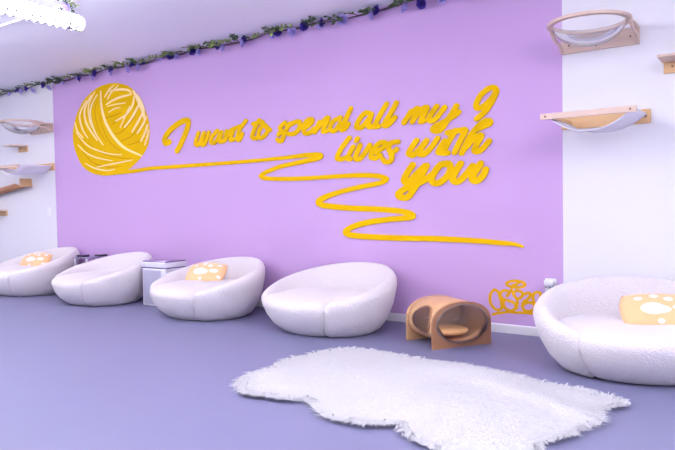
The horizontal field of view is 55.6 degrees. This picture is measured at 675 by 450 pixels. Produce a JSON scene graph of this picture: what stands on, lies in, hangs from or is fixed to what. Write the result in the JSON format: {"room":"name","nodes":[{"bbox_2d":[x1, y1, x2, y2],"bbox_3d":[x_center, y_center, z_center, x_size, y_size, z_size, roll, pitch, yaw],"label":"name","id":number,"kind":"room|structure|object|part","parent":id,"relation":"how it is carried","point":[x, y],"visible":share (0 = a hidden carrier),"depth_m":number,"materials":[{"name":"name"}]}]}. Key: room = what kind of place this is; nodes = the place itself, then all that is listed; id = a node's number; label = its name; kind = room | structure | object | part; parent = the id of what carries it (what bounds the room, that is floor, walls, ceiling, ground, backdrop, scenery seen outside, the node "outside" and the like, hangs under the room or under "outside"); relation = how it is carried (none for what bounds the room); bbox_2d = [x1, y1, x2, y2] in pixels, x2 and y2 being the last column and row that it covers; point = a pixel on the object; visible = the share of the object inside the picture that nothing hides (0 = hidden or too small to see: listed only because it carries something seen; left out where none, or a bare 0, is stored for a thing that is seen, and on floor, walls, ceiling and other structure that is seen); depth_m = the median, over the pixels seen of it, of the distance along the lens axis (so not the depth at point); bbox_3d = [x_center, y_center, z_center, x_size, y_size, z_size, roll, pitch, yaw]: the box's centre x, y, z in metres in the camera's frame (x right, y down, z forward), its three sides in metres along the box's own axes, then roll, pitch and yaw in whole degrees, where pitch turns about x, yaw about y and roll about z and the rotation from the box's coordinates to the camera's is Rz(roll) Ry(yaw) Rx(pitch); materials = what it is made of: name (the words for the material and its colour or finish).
{"room":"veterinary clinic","nodes":[
{"label":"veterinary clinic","id":0,"kind":"room"},
{"bbox_2d":[0,0,406,91],"bbox_3d":[-3.010,-1.909,2.909,16.940,0.100,9.120,0,2,35],"label":"ceiling","id":1,"kind":"structure","parent":0,"point":[114,30],"depth_m":6.50,"materials":[{"name":"white paint"}]},
{"bbox_2d":[0,0,80,27],"bbox_3d":[-1.513,-1.942,5.011,16.660,0.026,0.026,0,2,35],"label":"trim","id":2,"kind":"structure","parent":1,"relation":"attached to","point":[73,1],"depth_m":6.04,"materials":[{"name":"white"}]},
{"bbox_2d":[0,0,84,31],"bbox_3d":[-2.810,-1.715,4.226,0.149,0.381,2.472,0,2,35],"label":"lamp","id":3,"kind":"object","parent":1,"relation":"hanging from","point":[27,6],"visible":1,"depth_m":4.96,"materials":[{"name":"white plastic"}]},
{"bbox_2d":[54,0,78,11],"bbox_3d":[-2.306,-1.889,5.459,0.198,0.133,0.223,-1,2,-15],"label":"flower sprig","id":4,"kind":"object","parent":1,"relation":"hanging from","point":[65,6],"visible":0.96,"depth_m":5.46,"materials":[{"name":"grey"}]},
{"bbox_3d":[-2.313,-1.862,5.450,0.086,0.084,0.042,-1,36,13],"label":"flower","id":5,"kind":"part","parent":4,"relation":"part of","materials":[{"name":"purple plant"}]},
{"bbox_2d":[0,0,674,326],"bbox_3d":[-0.375,-0.569,6.621,16.700,2.912,0.120,0,2,35],"label":"wall","id":6,"kind":"structure","parent":0,"point":[580,205],"depth_m":5.86,"materials":[{"name":"purple paint"}]},
{"bbox_2d":[0,210,7,215],"bbox_3d":[-5.305,-0.185,9.925,0.270,0.093,0.250,0,2,35],"label":"shelf","id":7,"kind":"object","parent":6,"relation":"attached to","point":[2,212],"visible":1,"depth_m":9.97,"materials":[{"name":"orange wood"}]},
{"bbox_2d":[2,144,27,152],"bbox_3d":[-4.784,-1.136,9.510,0.270,0.093,0.250,0,2,35],"label":"shelf","id":8,"kind":"object","parent":6,"relation":"attached to","point":[21,148],"visible":1,"depth_m":9.52,"materials":[{"name":"orange wood"}]},
{"bbox_2d":[0,179,31,194],"bbox_3d":[-5.193,-0.535,9.875,1.497,0.306,0.175,0,2,35],"label":"shelf","id":9,"kind":"object","parent":6,"relation":"attached to","point":[24,183],"visible":1,"depth_m":9.50,"materials":[{"name":"brown wood"}]},
{"bbox_2d":[0,119,53,134],"bbox_3d":[-4.454,-1.376,9.049,0.570,0.175,0.600,0,2,35],"label":"shelf","id":10,"kind":"object","parent":6,"relation":"attached to","point":[38,127],"visible":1,"depth_m":9.17,"materials":[{"name":"brown wood"}]},
{"bbox_3d":[-4.590,-1.387,9.324,0.018,0.130,0.310,0,2,35],"label":"arm","id":11,"kind":"part","parent":10,"relation":"part of","materials":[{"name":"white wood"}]},
{"bbox_2d":[2,123,40,133],"bbox_3d":[-4.459,-1.370,9.041,0.500,0.165,0.510,0,2,35],"label":"clear bowl","id":12,"kind":"object","parent":10,"relation":"on","point":[35,128],"depth_m":9.22,"materials":[{"name":"plastic"}]},
{"bbox_3d":[-4.149,-1.384,9.010,0.018,0.130,0.310,0,2,35],"label":"arm","id":13,"kind":"part","parent":10,"relation":"part of","materials":[{"name":"brown wood"}]},
{"bbox_2d":[0,163,54,174],"bbox_3d":[-4.454,-0.790,9.111,0.636,0.175,0.543,0,2,35],"label":"shelf","id":14,"kind":"object","parent":6,"relation":"attached to","point":[14,169],"visible":1,"depth_m":9.02,"materials":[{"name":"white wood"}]},
{"bbox_2d":[0,0,446,95],"bbox_3d":[-2.409,-1.987,7.735,9.482,0.202,0.324,0,2,35],"label":"flower garland","id":15,"kind":"object","parent":6,"relation":"attached to","point":[342,19],"visible":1,"depth_m":6.88,"materials":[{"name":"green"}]},
{"bbox_3d":[-2.628,-1.956,8.020,0.054,0.110,0.108,-10,-15,9],"label":"flower","id":16,"kind":"part","parent":15,"relation":"part of","materials":[{"name":"purple plant"}]},
{"bbox_3d":[-1.651,-1.981,7.296,0.100,0.103,0.053,41,16,13],"label":"flower","id":17,"kind":"part","parent":15,"relation":"part of","materials":[{"name":"purple plant"}]},
{"bbox_3d":[-1.014,-1.956,6.860,0.061,0.125,0.123,4,20,-20],"label":"flower","id":18,"kind":"part","parent":15,"relation":"part of","materials":[{"name":"purple plant"}]},
{"bbox_3d":[-0.611,-1.976,6.556,0.103,0.100,0.053,-29,-11,12],"label":"flower","id":19,"kind":"part","parent":15,"relation":"part of","materials":[{"name":"purple plant"}]},
{"bbox_3d":[-0.457,-1.951,6.465,0.102,0.100,0.050,16,15,14],"label":"flower","id":20,"kind":"part","parent":15,"relation":"part of","materials":[{"name":"purple plant"}]},
{"bbox_3d":[-0.328,-1.973,6.354,0.100,0.103,0.053,8,4,23],"label":"flower","id":21,"kind":"part","parent":15,"relation":"part of","materials":[{"name":"purple plant"}]},
{"bbox_3d":[-0.167,-1.960,6.258,0.100,0.102,0.050,-41,0,34],"label":"flower","id":22,"kind":"part","parent":15,"relation":"part of","materials":[{"name":"purple plant"}]},
{"bbox_3d":[-0.151,-1.971,6.231,0.053,0.103,0.100,-4,-3,-13],"label":"flower","id":23,"kind":"part","parent":15,"relation":"part of","materials":[{"name":"purple plant"}]},
{"bbox_3d":[0.048,-1.954,6.102,0.113,0.115,0.056,-39,-6,16],"label":"flower","id":24,"kind":"part","parent":15,"relation":"part of","materials":[{"name":"purple plant"}]},
{"bbox_3d":[0.316,-1.945,5.917,0.055,0.111,0.109,-4,-4,-13],"label":"flower","id":25,"kind":"part","parent":15,"relation":"part of","materials":[{"name":"purple plant"}]},
{"bbox_3d":[0.358,-1.969,5.866,0.053,0.103,0.100,1,31,-31],"label":"flower","id":26,"kind":"part","parent":15,"relation":"part of","materials":[{"name":"purple plant"}]},
{"bbox_3d":[0.602,-1.943,5.711,0.058,0.116,0.118,18,-24,-18],"label":"flower","id":27,"kind":"part","parent":15,"relation":"part of","materials":[{"name":"purple plant"}]},
{"bbox_3d":[0.736,-1.939,5.598,0.053,0.103,0.100,-37,-10,-44],"label":"flower","id":28,"kind":"part","parent":15,"relation":"part of","materials":[{"name":"purple plant"}]},
{"bbox_2d":[73,83,523,247],"bbox_3d":[-1.077,-0.831,7.027,6.335,2.000,0.013,0,2,35],"label":"yarn ball","id":29,"kind":"object","parent":6,"relation":"attached to","point":[111,129],"visible":1,"depth_m":8.08,"materials":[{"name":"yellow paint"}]},
{"bbox_2d":[162,85,499,200],"bbox_3d":[-0.388,-0.739,6.541,4.260,1.026,0.012,0,2,35],"label":"mural lettering","id":30,"kind":"object","parent":6,"relation":"attached to","point":[411,184],"visible":1,"depth_m":5.81,"materials":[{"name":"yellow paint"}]},
{"bbox_2d":[256,300,538,336],"bbox_3d":[-0.390,0.851,6.614,16.700,0.074,0.014,0,2,35],"label":"baseboard","id":31,"kind":"structure","parent":6,"relation":"attached to","point":[495,327],"depth_m":5.34,"materials":[{"name":"white"}]},
{"bbox_2d":[489,279,541,315],"bbox_3d":[1.464,0.607,5.288,0.455,0.318,0.002,0,2,35],"label":"wall decal","id":32,"kind":"object","parent":6,"relation":"attached to","point":[502,299],"visible":0.96,"depth_m":5.29,"materials":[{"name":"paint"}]},
{"bbox_2d":[545,278,556,291],"bbox_3d":[1.702,0.485,5.109,0.090,0.115,0.011,0,2,35],"label":"wall outlet","id":33,"kind":"object","parent":6,"relation":"attached to","point":[554,280],"visible":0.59,"depth_m":5.10,"materials":[{"name":"white plastic"}]},
{"bbox_2d":[544,280,553,287],"bbox_3d":[1.680,0.469,5.086,0.070,0.062,0.050,0,2,35],"label":"plug","id":34,"kind":"object","parent":33,"relation":"attached to","point":[548,283],"visible":0.89,"depth_m":5.07,"materials":[{"name":"white plastic"}]},
{"bbox_2d":[547,9,639,54],"bbox_3d":[1.805,-1.374,4.589,0.570,0.175,0.600,0,2,35],"label":"shelf","id":35,"kind":"object","parent":6,"relation":"attached to","point":[616,35],"visible":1,"depth_m":4.73,"materials":[{"name":"brown wood"}]},
{"bbox_3d":[1.668,-1.385,4.864,0.018,0.130,0.310,0,2,35],"label":"arm","id":36,"kind":"part","parent":35,"relation":"part of","materials":[{"name":"brown wood"}]},
{"bbox_2d":[552,21,626,46],"bbox_3d":[1.799,-1.369,4.581,0.500,0.165,0.510,0,2,35],"label":"clear bowl","id":37,"kind":"object","parent":35,"relation":"on","point":[614,30],"depth_m":4.76,"materials":[{"name":"plastic"}]},
{"bbox_3d":[2.110,-1.382,4.550,0.018,0.130,0.310,0,2,35],"label":"arm","id":38,"kind":"part","parent":35,"relation":"part of","materials":[{"name":"brown wood"}]},
{"bbox_2d":[540,105,650,132],"bbox_3d":[1.862,-0.748,4.612,0.636,0.175,0.543,0,2,35],"label":"shelf","id":39,"kind":"object","parent":6,"relation":"attached to","point":[611,119],"visible":1,"depth_m":4.56,"materials":[{"name":"orange wood"}]},
{"bbox_3d":[1.659,-0.780,4.760,0.022,0.024,0.495,0,2,35],"label":"rail","id":40,"kind":"part","parent":39,"relation":"part of","materials":[{"name":"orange wood"}]},
{"bbox_2d":[657,53,674,73],"bbox_3d":[2.371,-1.124,4.412,0.270,0.093,0.250,0,2,35],"label":"shelf","id":41,"kind":"object","parent":6,"relation":"attached to","point":[668,59],"visible":1,"depth_m":4.52,"materials":[{"name":"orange wood"}]},
{"bbox_2d":[0,294,674,449],"bbox_3d":[-2.959,1.101,3.009,16.940,0.100,9.120,0,2,35],"label":"floor","id":42,"kind":"structure","parent":0,"point":[135,375],"depth_m":3.98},
{"bbox_2d":[0,247,79,296],"bbox_3d":[-4.050,0.605,8.490,1.152,0.567,1.361,-3,3,-43],"label":"armchair","id":43,"kind":"object","parent":42,"relation":"on","point":[16,279],"visible":0.84,"depth_m":8.01,"materials":[{"name":"white fabric"}]},
{"bbox_2d":[0,265,34,295],"bbox_3d":[-4.089,0.718,8.453,1.036,0.344,1.090,-3,3,-43],"label":"seat cushion","id":44,"kind":"object","parent":43,"relation":"on","point":[12,283],"depth_m":7.94,"materials":[{"name":"white fabric"}]},
{"bbox_2d":[20,253,51,265],"bbox_3d":[-4.108,0.490,8.715,0.471,0.212,0.216,0,2,17],"label":"cushion","id":45,"kind":"object","parent":43,"relation":"on","point":[32,259],"visible":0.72,"depth_m":8.66,"materials":[{"name":"fabric"}]},
{"bbox_2d":[74,255,105,265],"bbox_3d":[-3.203,0.644,8.341,0.280,0.470,0.330,0,2,35],"label":"side table","id":46,"kind":"object","parent":42,"relation":"on","point":[91,256],"visible":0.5,"depth_m":8.26,"materials":[{"name":"silver metal"}]},
{"bbox_2d":[51,252,152,305],"bbox_3d":[-2.779,0.624,7.585,1.107,0.545,1.309,-3,3,-42],"label":"armchair","id":47,"kind":"object","parent":42,"relation":"on","point":[117,279],"visible":0.98,"depth_m":7.18,"materials":[{"name":"white fabric"}]},
{"bbox_2d":[51,271,116,305],"bbox_3d":[-2.817,0.733,7.550,0.996,0.331,1.048,-3,3,-42],"label":"seat cushion","id":48,"kind":"object","parent":47,"relation":"on","point":[81,288],"depth_m":7.10,"materials":[{"name":"white fabric"}]},
{"bbox_2d":[141,259,186,305],"bbox_3d":[-1.945,0.645,7.204,0.410,0.500,0.313,0,2,35],"label":"side table","id":49,"kind":"object","parent":42,"relation":"on","point":[154,269],"visible":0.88,"depth_m":7.11,"materials":[{"name":"white wood"}]},
{"bbox_3d":[-2.054,0.690,7.099,0.295,0.380,0.003,0,2,35],"label":"panel","id":50,"kind":"part","parent":49,"relation":"part of","materials":[{"name":"white wood"}]},
{"bbox_3d":[-1.948,0.401,7.197,0.390,0.012,0.290,0,2,35],"label":"lid","id":51,"kind":"part","parent":49,"relation":"part of","materials":[{"name":"purple"}]},
{"bbox_2d":[150,257,264,320],"bbox_3d":[-1.329,0.634,6.553,1.107,0.545,1.309,-3,3,-43],"label":"armchair","id":52,"kind":"object","parent":42,"relation":"on","point":[239,291],"visible":0.95,"depth_m":6.14,"materials":[{"name":"white fabric"}]},
{"bbox_2d":[150,279,235,319],"bbox_3d":[-1.367,0.743,6.516,0.996,0.331,1.048,-3,3,-43],"label":"seat cushion","id":53,"kind":"object","parent":52,"relation":"on","point":[184,299],"depth_m":6.09,"materials":[{"name":"white fabric"}]},
{"bbox_2d":[185,263,227,280],"bbox_3d":[-1.381,0.509,6.736,0.470,0.212,0.224,0,2,26],"label":"cushion","id":54,"kind":"object","parent":52,"relation":"on","point":[199,271],"visible":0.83,"depth_m":6.68,"materials":[{"name":"fabric"}]},
{"bbox_2d":[261,262,396,337],"bbox_3d":[-0.080,0.641,5.687,1.107,0.545,1.309,-3,3,-42],"label":"armchair","id":55,"kind":"object","parent":42,"relation":"on","point":[348,299],"visible":1,"depth_m":5.33,"materials":[{"name":"white fabric"}]},
{"bbox_2d":[263,287,368,336],"bbox_3d":[-0.118,0.750,5.652,0.996,0.331,1.048,-3,3,-42],"label":"seat cushion","id":56,"kind":"object","parent":55,"relation":"on","point":[309,311],"depth_m":5.25,"materials":[{"name":"white fabric"}]},
{"bbox_2d":[229,346,630,449],"bbox_3d":[0.401,0.946,3.718,2.232,0.046,1.466,1,3,44],"label":"sheepskin rug","id":57,"kind":"object","parent":42,"relation":"on","point":[441,405],"visible":1,"depth_m":3.51,"materials":[{"name":"white fur"}]},
{"bbox_2d":[406,295,490,349],"bbox_3d":[0.880,0.750,4.981,0.553,0.341,0.535,-2,2,-23],"label":"house","id":58,"kind":"object","parent":42,"relation":"on","point":[450,322],"visible":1,"depth_m":5.02,"materials":[{"name":"brown wood"}]},
{"bbox_3d":[0.794,0.744,5.224,0.524,0.341,0.020,-2,2,-23],"label":"panel","id":59,"kind":"part","parent":58,"relation":"part of","materials":[{"name":"beige wood"}]},
{"bbox_3d":[0.945,0.753,4.865,0.524,0.341,0.020,-2,2,-23],"label":"panel","id":60,"kind":"part","parent":58,"relation":"part of","materials":[{"name":"brown wood"}]},
{"bbox_2d":[533,276,674,385],"bbox_3d":[1.944,0.658,4.121,1.309,0.545,1.107,0,2,15],"label":"armchair","id":61,"kind":"object","parent":42,"relation":"on","point":[579,323],"visible":0.88,"depth_m":3.91,"materials":[{"name":"white fabric"}]},
{"bbox_2d":[559,311,674,385],"bbox_3d":[1.933,0.767,4.070,1.048,0.331,0.996,0,2,15],"label":"seat cushion","id":62,"kind":"object","parent":61,"relation":"on","point":[599,344],"depth_m":3.76,"materials":[{"name":"white fabric"}]},
{"bbox_2d":[619,294,674,324],"bbox_3d":[2.023,0.545,4.017,0.470,0.212,0.220,0,2,16],"label":"cushion","id":63,"kind":"object","parent":61,"relation":"on","point":[637,309],"visible":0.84,"depth_m":3.99,"materials":[{"name":"fabric"}]}
]}

